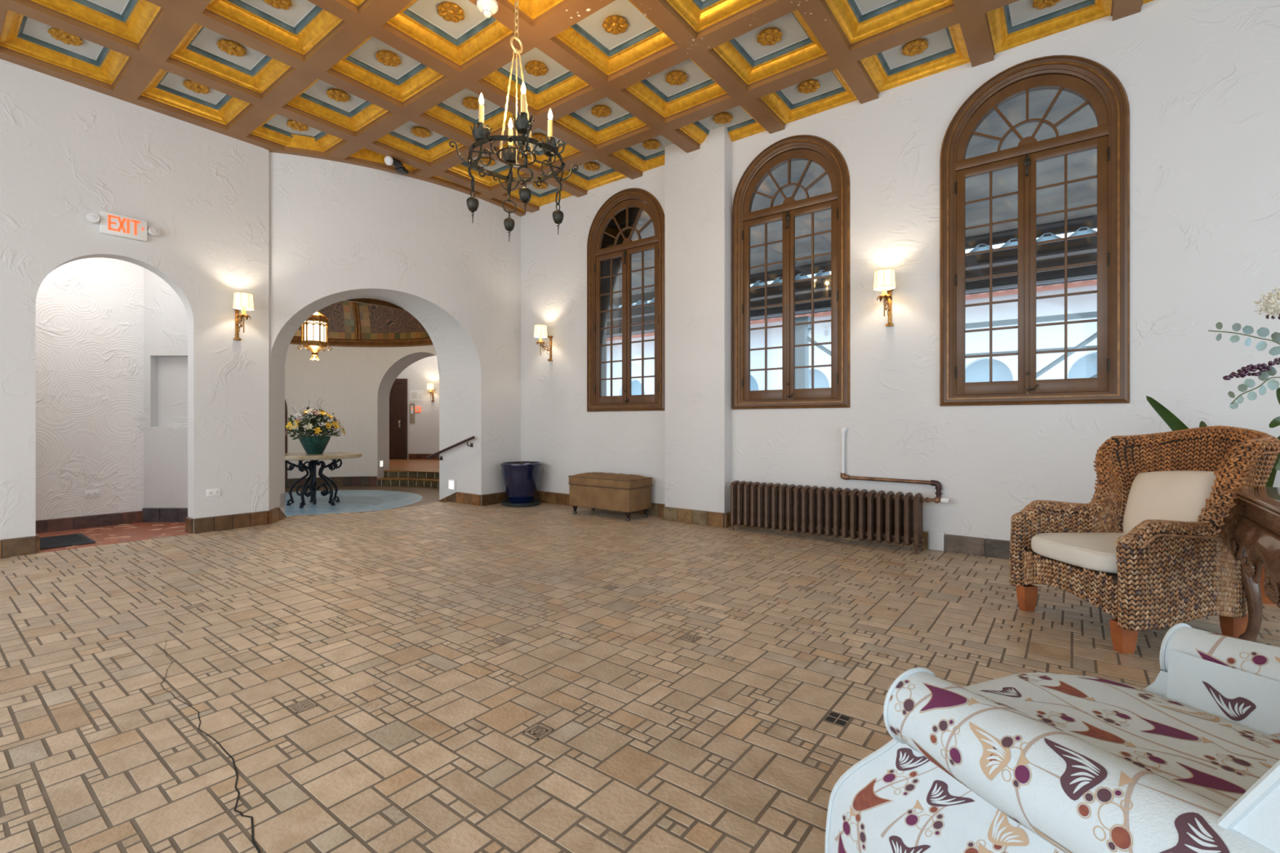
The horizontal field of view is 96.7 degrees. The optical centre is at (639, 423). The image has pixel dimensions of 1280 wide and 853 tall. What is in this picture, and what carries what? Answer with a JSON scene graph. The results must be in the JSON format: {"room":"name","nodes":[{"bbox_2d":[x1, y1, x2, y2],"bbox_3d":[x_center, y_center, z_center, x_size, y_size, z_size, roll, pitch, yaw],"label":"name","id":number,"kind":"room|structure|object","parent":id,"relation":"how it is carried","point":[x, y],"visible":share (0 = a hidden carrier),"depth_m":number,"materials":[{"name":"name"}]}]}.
{"room":"building lobby","nodes":[
{"label":"building lobby","id":0,"kind":"room"},
{"bbox_2d":[35,257,143,520],"bbox_3d":[-6.264,-0.480,5.606,0.001,3.200,2.115,0,0,37],"label":"wall","id":1,"kind":"structure","parent":0,"point":[90,311],"depth_m":6.08,"materials":[{"name":"white paint"}]},
{"bbox_2d":[35,511,142,533],"bbox_3d":[-6.254,1.055,5.598,0.025,0.130,2.115,0,0,37],"label":"baseboard","id":2,"kind":"structure","parent":1,"relation":"attached to","point":[135,517],"depth_m":6.06,"materials":[{"name":"brown tile"}]},
{"bbox_2d":[84,489,100,497],"bbox_3d":[-5.875,0.760,6.105,0.012,0.076,0.124,0,0,37],"label":"wall outlet","id":3,"kind":"object","parent":1,"relation":"attached to","point":[96,493],"visible":1,"depth_m":6.10,"materials":[{"name":"white plastic"}]},
{"bbox_2d":[0,58,268,540],"bbox_3d":[-5.927,-1.080,4.094,0.190,4.400,5.720,0,0,37],"label":"wall","id":4,"kind":"structure","parent":0,"point":[69,152],"depth_m":5.48,"materials":[{"name":"white paint"}]},
{"bbox_2d":[0,533,39,558],"bbox_3d":[-6.450,1.045,3.387,0.215,0.150,3.961,0,0,37],"label":"baseboard","id":5,"kind":"structure","parent":4,"relation":"attached to","point":[13,547],"depth_m":4.80,"materials":[{"name":"brown tile"}]},
{"bbox_2d":[86,210,160,241],"bbox_3d":[-4.820,-1.845,5.319,0.083,0.210,0.522,0,0,37],"label":"exit sign","id":6,"kind":"object","parent":4,"relation":"attached to","point":[110,224],"visible":1,"depth_m":5.30,"materials":[{"name":"white plastic"}]},
{"bbox_2d":[206,488,221,496],"bbox_3d":[-4.421,0.720,5.901,0.012,0.076,0.124,0,0,37],"label":"wall outlet","id":7,"kind":"object","parent":4,"relation":"attached to","point":[210,492],"visible":1,"depth_m":5.90,"materials":[{"name":"white plastic"}]},
{"bbox_2d":[232,291,254,340],"bbox_3d":[-4.184,-1.117,5.978,0.295,0.473,0.191,0,0,37],"label":"wall sconce","id":8,"kind":"object","parent":4,"relation":"attached to","point":[243,301],"visible":1,"depth_m":5.93,"materials":[{"name":"fabric"}]},
{"bbox_2d":[143,267,187,507],"bbox_3d":[-4.972,-0.480,6.607,1.300,3.200,0.320,0,0,0],"label":"wall","id":9,"kind":"structure","parent":0,"point":[165,316],"depth_m":6.45,"materials":[{"name":"white paint"}]},
{"bbox_2d":[142,507,187,522],"bbox_3d":[-5.022,1.040,6.435,1.200,0.160,0.024,0,0,0],"label":"baseboard","id":10,"kind":"structure","parent":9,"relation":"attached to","point":[149,514],"depth_m":6.42,"materials":[{"name":"brown tile"}]},
{"bbox_2d":[157,343,439,479],"bbox_3d":[-5.160,-0.195,9.261,5.020,2.930,5.566,0,0,37],"label":"wall","id":11,"kind":"structure","parent":0,"point":[355,384],"depth_m":11.45,"materials":[{"name":"white paint"}]},
{"bbox_2d":[185,507,286,533],"bbox_3d":[-4.318,1.120,6.237,0.333,0.300,1.065,0,0,27],"label":"baseboard","id":12,"kind":"object","parent":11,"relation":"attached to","point":[202,525],"visible":0.92,"depth_m":6.02,"materials":[{"name":"brown tile"}]},
{"bbox_2d":[280,493,284,506],"bbox_3d":[-4.226,0.910,6.704,0.023,0.170,0.170,0,0,-13],"label":"step light","id":13,"kind":"object","parent":11,"relation":"attached to","point":[284,493],"visible":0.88,"depth_m":6.72,"materials":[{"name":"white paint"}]},
{"bbox_2d":[284,399,287,488],"bbox_3d":[-7.185,0.210,10.679,0.069,2.120,0.993,0,0,41],"label":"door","id":14,"kind":"structure","parent":11,"relation":"in","point":[286,406],"depth_m":11.01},
{"bbox_2d":[285,475,377,488],"bbox_3d":[-6.725,1.175,10.774,3.139,0.190,0.567,0,0,-39],"label":"baseboard","id":15,"kind":"structure","parent":11,"relation":"attached to","point":[366,480],"depth_m":11.45,"materials":[{"name":"brown tile"}]},
{"bbox_2d":[378,459,382,468],"bbox_3d":[-5.321,0.840,11.704,0.022,0.170,0.170,0,0,0],"label":"step light","id":16,"kind":"object","parent":11,"relation":"attached to","point":[380,461],"visible":1,"depth_m":11.68,"materials":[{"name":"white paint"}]},
{"bbox_2d":[377,469,439,488],"bbox_3d":[-4.318,1.130,11.560,2.320,0.280,0.800,0,0,22],"label":"stair riser","id":17,"kind":"object","parent":11,"relation":"attached to","point":[409,477],"depth_m":11.54,"materials":[{"name":"tile"}]},
{"bbox_2d":[426,435,475,460],"bbox_3d":[-2.661,0.357,8.032,1.102,0.364,0.100,0,0,37],"label":"handrail","id":18,"kind":"object","parent":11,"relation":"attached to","point":[473,437],"visible":1,"depth_m":7.96,"materials":[{"name":"grey metal"}]},
{"bbox_2d":[439,491,508,506],"bbox_3d":[-2.302,1.120,8.268,0.998,0.300,0.778,0,0,37],"label":"baseboard","id":19,"kind":"structure","parent":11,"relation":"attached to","point":[457,497],"depth_m":7.86,"materials":[{"name":"brown tile"}]},
{"bbox_2d":[289,297,433,346],"bbox_3d":[-5.326,-2.505,9.044,5.040,1.930,5.040,0,0,37],"label":"ceiling","id":20,"kind":"structure","parent":0,"point":[353,322],"depth_m":11.44,"materials":[{"name":"wood"}]},
{"bbox_2d":[297,311,332,360],"bbox_3d":[-5.075,-1.917,8.878,0.482,1.875,0.417,0,0,37],"label":"lantern","id":21,"kind":"object","parent":20,"relation":"hanging from","point":[314,327],"visible":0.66,"depth_m":8.78,"materials":[{"name":"metal"}]},
{"bbox_2d":[284,485,439,515],"bbox_3d":[-5.113,1.270,8.882,5.596,0.001,5.060,0,0,37],"label":"floor","id":22,"kind":"structure","parent":0,"point":[353,499],"depth_m":9.49,"materials":[{"name":"blue stone"}]},
{"bbox_2d":[284,452,361,507],"bbox_3d":[-5.075,0.880,8.878,1.320,0.796,1.320,0,0,37],"label":"round table","id":23,"kind":"object","parent":22,"relation":"on","point":[314,459],"visible":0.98,"depth_m":8.77,"materials":[{"name":"metal"}]},
{"bbox_2d":[298,435,330,453],"bbox_3d":[-5.075,0.344,8.878,0.436,0.275,0.436,0,0,37],"label":"flower pot","id":24,"kind":"object","parent":23,"relation":"on","point":[311,445],"visible":0.88,"depth_m":8.75,"materials":[{"name":"ceramic"}]},
{"bbox_2d":[284,395,345,439],"bbox_3d":[-5.094,-0.068,8.860,0.918,0.669,0.877,0,0,37],"label":"flower arrangement","id":25,"kind":"object","parent":24,"relation":"in","point":[318,428],"visible":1,"depth_m":8.73,"materials":[{"name":"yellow plant"}]},
{"bbox_2d":[268,151,520,514],"bbox_3d":[-3.032,-1.005,7.415,1.000,4.550,3.100,0,0,41],"label":"wall","id":26,"kind":"structure","parent":0,"point":[338,231],"depth_m":7.11,"materials":[{"name":"white paint"}]},
{"bbox_2d":[264,133,524,216],"bbox_3d":[-2.794,-3.103,7.149,3.275,0.154,0.540,0,0,-40],"label":"trim","id":27,"kind":"structure","parent":26,"relation":"attached to","point":[300,145],"depth_m":6.64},
{"bbox_2d":[448,478,455,491],"bbox_3d":[-2.680,0.880,8.087,0.170,0.170,0.022,0,0,37],"label":"step light","id":28,"kind":"object","parent":26,"relation":"attached to","point":[451,482],"visible":1,"depth_m":8.08,"materials":[{"name":"white paint"}]},
{"bbox_2d":[389,355,439,459],"bbox_3d":[-5.660,-0.580,15.569,5.000,3.200,0.001,0,0,0],"label":"wall","id":29,"kind":"structure","parent":0,"point":[423,435],"depth_m":15.57,"materials":[{"name":"white paint"}]},
{"bbox_2d":[389,378,407,459],"bbox_3d":[-6.920,-0.110,15.514,1.120,2.200,0.109,0,0,0],"label":"door","id":30,"kind":"structure","parent":29,"relation":"in","point":[398,392],"depth_m":15.52,"materials":[{"name":"brown wood"}]},
{"bbox_2d":[409,403,414,422],"bbox_3d":[-6.231,-0.270,15.555,0.140,0.540,0.027,0,0,0],"label":"plate","id":31,"kind":"object","parent":29,"relation":"attached to","point":[411,405],"visible":1,"depth_m":15.55,"materials":[{"name":"silver metal"}]},
{"bbox_2d":[409,390,422,400],"bbox_3d":[-6.115,-0.750,15.562,0.350,0.300,0.014,0,0,0],"label":"notice","id":32,"kind":"object","parent":29,"relation":"attached to","point":[415,395],"visible":1,"depth_m":15.56,"materials":[{"name":"paper"}]},
{"bbox_2d":[415,407,420,412],"bbox_3d":[-6.071,-0.370,15.551,0.140,0.140,0.035,0,0,0],"label":"fire alarm box","id":33,"kind":"object","parent":29,"relation":"attached to","point":[417,409],"visible":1,"depth_m":15.54,"materials":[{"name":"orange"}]},
{"bbox_2d":[408,453,439,459],"bbox_3d":[-4.745,0.915,15.556,3.170,0.150,0.025,0,0,0],"label":"baseboard","id":34,"kind":"structure","parent":29,"relation":"attached to","point":[411,456],"depth_m":15.54,"materials":[{"name":"brown tile"}]},
{"bbox_2d":[426,382,434,400],"bbox_3d":[-5.660,-0.837,15.421,0.191,0.473,0.295,0,0,0],"label":"wall sconce","id":35,"kind":"object","parent":29,"relation":"attached to","point":[430,386],"visible":1,"depth_m":15.32,"materials":[{"name":"metal"}]},
{"bbox_2d":[389,459,439,471],"bbox_3d":[-4.997,0.991,14.290,6.581,0.001,4.261,0,0,37],"label":"floor","id":36,"kind":"structure","parent":0,"point":[427,464],"depth_m":13.48,"materials":[{"name":"orange tile"}]},
{"bbox_2d":[0,0,1154,213],"bbox_3d":[-0.671,-3.145,2.022,10.720,0.231,8.800,0,0,37],"label":"ceiling","id":37,"kind":"structure","parent":0,"point":[142,53],"depth_m":4.87,"materials":[{"name":"multicoloured paint"}]},
{"bbox_2d":[47,26,83,45],"bbox_3d":[-4.721,-3.172,4.677,0.202,0.042,0.202,0,0,24],"label":"rosette","id":38,"kind":"object","parent":37,"relation":"attached to","point":[68,38],"visible":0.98,"depth_m":4.66,"materials":[{"name":"metal"}]},
{"bbox_2d":[182,79,210,93],"bbox_3d":[-4.188,-3.172,5.375,0.202,0.042,0.202,0,0,31],"label":"rosette","id":39,"kind":"object","parent":37,"relation":"attached to","point":[190,85],"visible":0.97,"depth_m":5.36,"materials":[{"name":"metal"}]},
{"bbox_2d":[216,39,246,56],"bbox_3d":[-3.457,-3.172,4.817,0.202,0.042,0.202,0,0,23],"label":"rosette","id":40,"kind":"object","parent":37,"relation":"attached to","point":[231,47],"visible":1,"depth_m":4.80,"materials":[{"name":"metal"}]},
{"bbox_2d":[262,0,292,9],"bbox_3d":[-2.725,-3.172,4.259,0.202,0.042,0.202,0,0,35],"label":"rosette","id":41,"kind":"object","parent":37,"relation":"attached to","point":[278,4],"visible":1,"depth_m":4.29,"materials":[{"name":"metal"}]},
{"bbox_2d":[286,119,308,131],"bbox_3d":[-3.656,-3.172,6.073,0.202,0.042,0.202,0,0,11],"label":"rosette","id":42,"kind":"object","parent":37,"relation":"attached to","point":[294,125],"visible":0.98,"depth_m":6.05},
{"bbox_2d":[325,88,350,102],"bbox_3d":[-2.924,-3.172,5.515,0.202,0.042,0.202,0,0,35],"label":"rosette","id":43,"kind":"object","parent":37,"relation":"attached to","point":[338,95],"visible":1,"depth_m":5.49,"materials":[{"name":"metal"}]},
{"bbox_2d":[375,49,400,66],"bbox_3d":[-2.193,-3.172,4.957,0.202,0.042,0.202,0,0,34],"label":"rosette","id":44,"kind":"object","parent":37,"relation":"attached to","point":[388,58],"visible":1,"depth_m":4.93,"materials":[{"name":"metal"}]},
{"bbox_2d":[384,155,408,174],"bbox_3d":[-2.824,-2.990,6.597,0.118,0.110,0.342,0,0,13],"label":"spotlight","id":45,"kind":"object","parent":37,"relation":"attached to","point":[399,166],"visible":1,"depth_m":6.57,"materials":[{"name":"black plastic"}]},
{"bbox_2d":[410,126,431,137],"bbox_3d":[-2.392,-3.172,6.213,0.202,0.042,0.202,0,0,17],"label":"rosette","id":46,"kind":"object","parent":37,"relation":"attached to","point":[423,132],"visible":1,"depth_m":6.19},
{"bbox_2d":[436,1,464,22],"bbox_3d":[-1.461,-3.172,4.399,0.202,0.042,0.202,0,0,28],"label":"rosette","id":47,"kind":"object","parent":37,"relation":"attached to","point":[448,11],"visible":1,"depth_m":4.38,"materials":[{"name":"metal"}]},
{"bbox_2d":[462,96,484,110],"bbox_3d":[-1.660,-3.172,5.655,0.202,0.042,0.202,0,0,20],"label":"rosette","id":48,"kind":"object","parent":37,"relation":"attached to","point":[469,102],"visible":0.9,"depth_m":5.62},
{"bbox_2d":[478,156,495,166],"bbox_3d":[-1.859,-3.172,6.911,0.202,0.042,0.202,0,0,36],"label":"rosette","id":49,"kind":"object","parent":37,"relation":"attached to","point":[486,160],"visible":0.71,"depth_m":6.88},
{"bbox_2d":[476,0,497,17],"bbox_3d":[-1.102,-2.986,4.111,0.150,0.088,0.150,0,0,37],"label":"smoke detector","id":50,"kind":"object","parent":37,"relation":"attached to","point":[488,7],"visible":1,"depth_m":4.08,"materials":[{"name":"white plastic"}]},
{"bbox_2d":[448,0,578,241],"bbox_3d":[-0.825,-2.262,3.813,0.720,1.924,0.718,0,0,32],"label":"chandelier","id":51,"kind":"object","parent":37,"relation":"hanging from","point":[523,124],"visible":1,"depth_m":3.73,"materials":[{"name":"brown metal"}]},
{"bbox_2d":[524,60,547,76],"bbox_3d":[-0.929,-3.172,5.097,0.202,0.042,0.202,0,0,12],"label":"rosette","id":52,"kind":"object","parent":37,"relation":"attached to","point":[535,68],"visible":1,"depth_m":5.07,"materials":[{"name":"metal"}]},
{"bbox_2d":[529,133,546,142],"bbox_3d":[-1.128,-3.172,6.353,0.202,0.042,0.202,0,0,4],"label":"rosette","id":53,"kind":"object","parent":37,"relation":"attached to","point":[538,136],"visible":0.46,"depth_m":6.29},
{"bbox_2d":[532,181,548,189],"bbox_3d":[-1.331,-3.172,7.604,0.202,0.042,0.202,0,0,20],"label":"rosette","id":54,"kind":"object","parent":37,"relation":"attached to","point":[543,185],"visible":0.85,"depth_m":7.58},
{"bbox_2d":[583,161,599,171],"bbox_3d":[-0.599,-3.172,7.046,0.202,0.042,0.202,0,0,32],"label":"rosette","id":55,"kind":"object","parent":37,"relation":"attached to","point":[590,166],"visible":0.98,"depth_m":7.01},
{"bbox_2d":[591,104,611,117],"bbox_3d":[-0.396,-3.172,5.795,0.202,0.042,0.202,0,0,-1],"label":"rosette","id":56,"kind":"object","parent":37,"relation":"attached to","point":[599,110],"visible":1,"depth_m":5.76,"materials":[{"name":"metal"}]},
{"bbox_2d":[602,14,628,34],"bbox_3d":[-0.197,-3.172,4.539,0.202,0.042,0.202,0,0,21],"label":"rosette","id":57,"kind":"object","parent":37,"relation":"attached to","point":[613,24],"visible":1,"depth_m":4.52,"materials":[{"name":"metal"}]},
{"bbox_2d":[642,138,660,149],"bbox_3d":[0.132,-3.172,6.487,0.202,0.042,0.202,0,0,14],"label":"rosette","id":58,"kind":"object","parent":37,"relation":"attached to","point":[651,144],"visible":0.98,"depth_m":6.46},
{"bbox_2d":[665,70,687,85],"bbox_3d":[0.335,-3.172,5.237,0.202,0.042,0.202,0,0,-2],"label":"rosette","id":59,"kind":"object","parent":37,"relation":"attached to","point":[677,77],"visible":1,"depth_m":5.21,"materials":[{"name":"metal"}]},
{"bbox_2d":[712,111,733,124],"bbox_3d":[0.864,-3.172,5.929,0.202,0.042,0.202,0,0,35],"label":"rosette","id":60,"kind":"object","parent":37,"relation":"attached to","point":[722,117],"visible":1,"depth_m":5.90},
{"bbox_2d":[756,26,782,45],"bbox_3d":[1.067,-3.172,4.679,0.202,0.042,0.202,0,0,3],"label":"rosette","id":61,"kind":"object","parent":37,"relation":"attached to","point":[771,36],"visible":1,"depth_m":4.65,"materials":[{"name":"metal"}]},
{"bbox_2d":[797,79,820,93],"bbox_3d":[1.595,-3.172,5.372,0.202,0.042,0.202,0,0,26],"label":"rosette","id":62,"kind":"object","parent":37,"relation":"attached to","point":[809,86],"visible":0.99,"depth_m":5.35,"materials":[{"name":"metal"}]},
{"bbox_2d":[901,38,928,56],"bbox_3d":[2.326,-3.172,4.814,0.202,0.042,0.202,0,0,33],"label":"rosette","id":63,"kind":"object","parent":37,"relation":"attached to","point":[916,46],"visible":1,"depth_m":4.79,"materials":[{"name":"metal"}]},
{"bbox_2d":[1031,0,1061,9],"bbox_3d":[3.058,-3.172,4.255,0.202,0.042,0.202,0,0,25],"label":"rosette","id":64,"kind":"object","parent":37,"relation":"attached to","point":[1039,4],"visible":1,"depth_m":4.29,"materials":[{"name":"metal"}]},
{"bbox_2d":[0,502,1279,852],"bbox_3d":[-1.180,1.197,2.410,12.000,0.166,8.800,0,0,37],"label":"floor","id":65,"kind":"structure","parent":0,"point":[437,677],"depth_m":2.56,"materials":[{"name":"tile"}]},
{"bbox_2d":[40,533,95,549],"bbox_3d":[-5.501,1.110,5.303,0.680,0.016,0.520,0,0,37],"label":"door mat","id":66,"kind":"object","parent":65,"relation":"on","point":[51,542],"visible":0.55,"depth_m":5.33,"materials":[{"name":"rubber"}]},
{"bbox_2d":[501,498,541,506],"bbox_3d":[-1.628,1.094,7.808,0.540,0.052,0.540,0,0,37],"label":"saucer","id":67,"kind":"object","parent":65,"relation":"on","point":[505,503],"visible":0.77,"depth_m":7.61,"materials":[{"name":"grey"}]},
{"bbox_2d":[499,461,542,503],"bbox_3d":[-1.628,0.805,7.808,0.570,0.568,0.570,0,0,37],"label":"glazed pot","id":68,"kind":"object","parent":67,"relation":"on","point":[521,479],"visible":1,"depth_m":7.61,"materials":[{"name":"ceramic"}]},
{"bbox_2d":[568,471,653,520],"bbox_3d":[-0.367,0.868,6.896,0.966,0.505,0.450,0,0,37],"label":"storage ottoman","id":69,"kind":"object","parent":65,"relation":"on","point":[627,493],"visible":1,"depth_m":6.68,"materials":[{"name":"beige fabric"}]},
{"bbox_2d":[730,480,924,554],"bbox_3d":[1.712,0.864,5.467,1.840,0.513,0.198,0,0,37],"label":"radiator","id":70,"kind":"object","parent":65,"relation":"on","point":[871,516],"visible":1,"depth_m":5.33,"materials":[{"name":"brown metal"}]},
{"bbox_2d":[923,495,949,503],"bbox_3d":[2.558,0.661,4.923,0.206,0.063,0.111,0,0,21],"label":"radiator valve","id":71,"kind":"object","parent":70,"relation":"attached to","point":[944,500],"visible":1,"depth_m":4.89,"materials":[{"name":"orange metal"}]},
{"bbox_2d":[824,622,1279,852],"bbox_3d":[1.079,0.616,0.973,0.997,1.052,1.108,0,0,-22],"label":"patterned armchair","id":72,"kind":"object","parent":65,"relation":"on","point":[1188,761],"visible":1,"depth_m":1.05,"materials":[{"name":"white fabric"}]},
{"bbox_2d":[963,672,1279,808],"bbox_3d":[1.017,0.727,1.156,0.673,0.196,0.701,0,0,-22],"label":"seat cushion","id":73,"kind":"object","parent":72,"relation":"on","point":[1215,748],"depth_m":1.19,"materials":[{"name":"white fabric"}]},
{"bbox_2d":[1008,425,1279,653],"bbox_3d":[2.778,0.567,3.137,1.028,1.106,0.865,0,0,-5],"label":"wicker armchair","id":74,"kind":"object","parent":65,"relation":"on","point":[1171,573],"visible":0.88,"depth_m":2.82,"materials":[{"name":"brown"}]},
{"bbox_2d":[1031,533,1126,573],"bbox_3d":[2.654,0.694,3.121,0.780,0.122,0.584,0,0,-5],"label":"seat cushion","id":75,"kind":"object","parent":74,"relation":"on","point":[1091,551],"visible":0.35,"depth_m":3.05,"materials":[{"name":"beige fabric"}]},
{"bbox_2d":[1123,470,1216,533],"bbox_3d":[2.895,0.455,3.121,0.218,0.409,0.459,0,0,-7],"label":"throw pillow","id":76,"kind":"object","parent":75,"relation":"on","point":[1181,495],"visible":0.62,"depth_m":3.07,"materials":[{"name":"beige fabric"}]},
{"bbox_2d":[1146,395,1279,604],"bbox_3d":[3.814,0.467,3.706,0.792,1.306,0.330,0,0,37],"label":"potted plant","id":77,"kind":"object","parent":65,"relation":"on","point":[1175,424],"visible":0.09,"depth_m":3.84,"materials":[{"name":"green plant"}]},
{"bbox_2d":[1230,486,1279,641],"bbox_3d":[2.751,0.723,2.069,0.654,0.807,1.753,0,0,37],"label":"console table","id":78,"kind":"object","parent":65,"relation":"on","point":[1255,535],"visible":0.92,"depth_m":2.52,"materials":[{"name":"brown wood"}]},
{"bbox_3d":[3.076,0.184,2.483,0.200,0.270,0.200,0,0,37],"label":"flower vase","id":79,"kind":"object","parent":78,"relation":"on","visible":0},
{"bbox_2d":[1208,321,1279,355],"bbox_3d":[2.788,-0.176,2.496,0.582,0.535,0.040,0,0,2],"label":"eucalyptus spray","id":80,"kind":"object","parent":79,"relation":"in","point":[1262,331],"visible":1,"depth_m":2.50,"materials":[{"name":"green"}]},
{"bbox_2d":[1222,357,1279,380],"bbox_3d":[2.822,-0.100,2.503,0.513,0.382,0.055,0,0,-1],"label":"berry spray","id":81,"kind":"object","parent":79,"relation":"in","point":[1261,367],"visible":1,"depth_m":2.49,"materials":[{"name":"purple plant"}]},
{"bbox_2d":[1227,365,1279,408],"bbox_3d":[2.837,-0.081,2.501,0.484,0.344,0.043,0,0,0],"label":"eucalyptus spray","id":82,"kind":"object","parent":79,"relation":"in","point":[1273,384],"visible":1,"depth_m":2.50,"materials":[{"name":"green"}]},
{"bbox_2d":[1253,286,1279,319],"bbox_3d":[2.898,-0.256,2.521,0.326,0.694,0.188,0,0,-17],"label":"bloom","id":83,"kind":"object","parent":79,"relation":"in","point":[1273,303],"visible":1,"depth_m":2.52,"materials":[{"name":"white"}]},
{"bbox_2d":[1268,416,1279,427],"bbox_3d":[2.915,0.036,2.478,0.329,0.134,0.026,0,0,2],"label":"broad leaf","id":84,"kind":"object","parent":79,"relation":"in","point":[1275,422],"visible":1,"depth_m":2.49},
{"bbox_2d":[1275,460,1279,470],"bbox_3d":[2.983,0.141,2.529,0.211,0.150,0.031,0,0,35],"label":"broad leaf","id":85,"kind":"object","parent":79,"relation":"in","point":[1277,466],"visible":1,"depth_m":2.60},
{"bbox_2d":[1275,387,1279,404],"bbox_3d":[2.942,-0.026,2.481,0.281,0.259,0.035,0,0,5],"label":"broad leaf","id":86,"kind":"object","parent":79,"relation":"in","point":[1277,391],"visible":1,"depth_m":2.51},
{"bbox_2d":[664,125,732,527],"bbox_3d":[0.655,-1.080,6.418,0.785,4.400,0.200,0,0,37],"label":"wall","id":87,"kind":"structure","parent":0,"point":[698,184],"depth_m":6.31,"materials":[{"name":"white paint"}]},
{"bbox_2d":[615,89,1097,297],"bbox_3d":[3.557,-2.710,6.311,16.000,0.620,2.450,0,0,37],"label":"ceiling","id":88,"kind":"structure","parent":0,"point":[1082,164],"depth_m":6.44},
{"bbox_2d":[606,214,1097,337],"bbox_3d":[4.728,-2.080,7.681,15.800,0.800,1.250,0,0,37],"label":"eave","id":89,"kind":"object","parent":88,"relation":"attached to","point":[1083,250],"visible":0.28,"depth_m":7.28,"materials":[{"name":"grey"}]},
{"bbox_2d":[520,0,1279,551],"bbox_3d":[2.281,-1.080,5.463,10.200,4.400,0.365,0,0,37],"label":"wall","id":90,"kind":"structure","parent":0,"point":[1200,79],"depth_m":4.80,"materials":[{"name":"white paint"}]},
{"bbox_2d":[533,324,552,361],"bbox_3d":[-1.330,-1.101,7.835,0.191,0.473,0.295,0,0,37],"label":"wall sconce","id":91,"kind":"object","parent":90,"relation":"attached to","point":[540,330],"visible":1,"depth_m":7.78,"materials":[{"name":"fabric"}]},
{"bbox_2d":[586,187,664,412],"bbox_3d":[-0.170,-1.540,7.172,1.264,2.784,0.142,0,0,37],"label":"window","id":92,"kind":"structure","parent":90,"relation":"attached to","point":[611,244],"depth_m":7.20,"materials":[{"name":"brown paint"}]},
{"bbox_2d":[534,490,928,549],"bbox_3d":[0.346,1.042,6.620,5.420,0.155,0.195,0,0,37],"label":"baseboard","id":93,"kind":"structure","parent":90,"relation":"attached to","point":[716,519],"depth_m":6.33,"materials":[{"name":"brown tile"}]},
{"bbox_2d":[732,134,849,409],"bbox_3d":[1.534,-1.540,5.872,1.264,2.784,0.142,0,0,37],"label":"window","id":94,"kind":"structure","parent":90,"relation":"attached to","point":[816,149],"depth_m":5.84,"materials":[{"name":"brown paint"}]},
{"bbox_2d":[872,267,896,326],"bbox_3d":[2.217,-1.127,5.129,0.191,0.473,0.295,0,0,37],"label":"wall sconce","id":95,"kind":"object","parent":90,"relation":"attached to","point":[884,279],"visible":1,"depth_m":5.07,"materials":[{"name":"fabric"}]},
{"bbox_2d":[840,426,942,498],"bbox_3d":[2.284,0.348,5.221,0.878,0.624,0.069,0,0,37],"label":"pipe","id":96,"kind":"object","parent":90,"relation":"attached to","point":[937,484],"visible":0.99,"depth_m":5.26,"materials":[{"name":"metal"}]},
{"bbox_2d":[944,533,1010,559],"bbox_3d":[4.446,1.045,3.598,4.495,0.150,0.025,0,0,37],"label":"baseboard","id":97,"kind":"structure","parent":90,"relation":"attached to","point":[990,548],"depth_m":4.80,"materials":[{"name":"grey tile"}]},
{"bbox_2d":[939,54,1129,406],"bbox_3d":[3.155,-1.540,4.635,1.264,2.784,0.142,0,0,37],"label":"window","id":98,"kind":"structure","parent":90,"relation":"attached to","point":[1100,89],"depth_m":4.59,"materials":[{"name":"brown paint"}]},
{"label":"outside","id":99,"kind":"structure","parent":0,"visible":0},
{"bbox_2d":[965,311,1097,328],"bbox_3d":[7.348,-1.375,6.004,9.600,0.070,0.060,0,0,37],"label":"rail","id":100,"kind":"object","parent":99,"point":[1088,314],"visible":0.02,"depth_m":7.51,"materials":[{"name":"grey metal"}]},
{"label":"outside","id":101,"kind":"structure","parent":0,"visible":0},
{"bbox_2d":[965,345,1097,355],"bbox_3d":[7.348,-0.955,6.004,9.600,0.050,0.060,0,0,37],"label":"rail","id":102,"kind":"object","parent":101,"point":[1091,346],"visible":0.02,"depth_m":7.55,"materials":[{"name":"grey metal"}]},
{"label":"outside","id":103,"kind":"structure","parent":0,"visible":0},
{"bbox_2d":[606,279,1097,341],"bbox_3d":[4.998,-3.188,14.852,34.069,1.375,3.374,0,0,37],"label":"clay tile roof","id":104,"kind":"structure","parent":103,"point":[1089,282],"depth_m":11.34,"materials":[{"name":"brown"}]},
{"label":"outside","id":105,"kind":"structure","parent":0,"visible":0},
{"bbox_3d":[7.263,1.295,9.521,18.000,0.250,12.050,0,0,37],"label":"floor","id":106,"kind":"structure","parent":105,"visible":0},
{"bbox_2d":[795,315,811,389],"bbox_3d":[2.556,-0.175,9.005,0.300,2.970,0.220,0,0,37],"label":"porch post","id":107,"kind":"object","parent":106,"relation":"on","point":[802,331],"visible":0.36,"depth_m":8.92,"materials":[{"name":"paint"}]},
{"bbox_2d":[807,336,831,355],"bbox_3d":[4.061,-0.035,7.895,3.715,2.738,0.060,0,0,37],"label":"brace","id":108,"kind":"object","parent":107,"relation":"attached to","point":[821,347],"visible":0.02,"depth_m":8.82,"materials":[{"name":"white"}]},
{"bbox_2d":[606,284,1097,399],"bbox_3d":[4.638,-0.780,14.322,34.000,4.200,0.400,0,0,37],"label":"building","id":109,"kind":"structure","parent":106,"relation":"on","point":[1081,364],"depth_m":12.12,"materials":[{"name":"white"}]},
{"bbox_2d":[1036,332,1097,377],"bbox_3d":[4.472,-0.010,7.783,3.464,2.684,0.056,0,0,37],"label":"brace","id":110,"kind":"object","parent":106,"relation":"on","point":[1093,336],"visible":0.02,"depth_m":7.12,"materials":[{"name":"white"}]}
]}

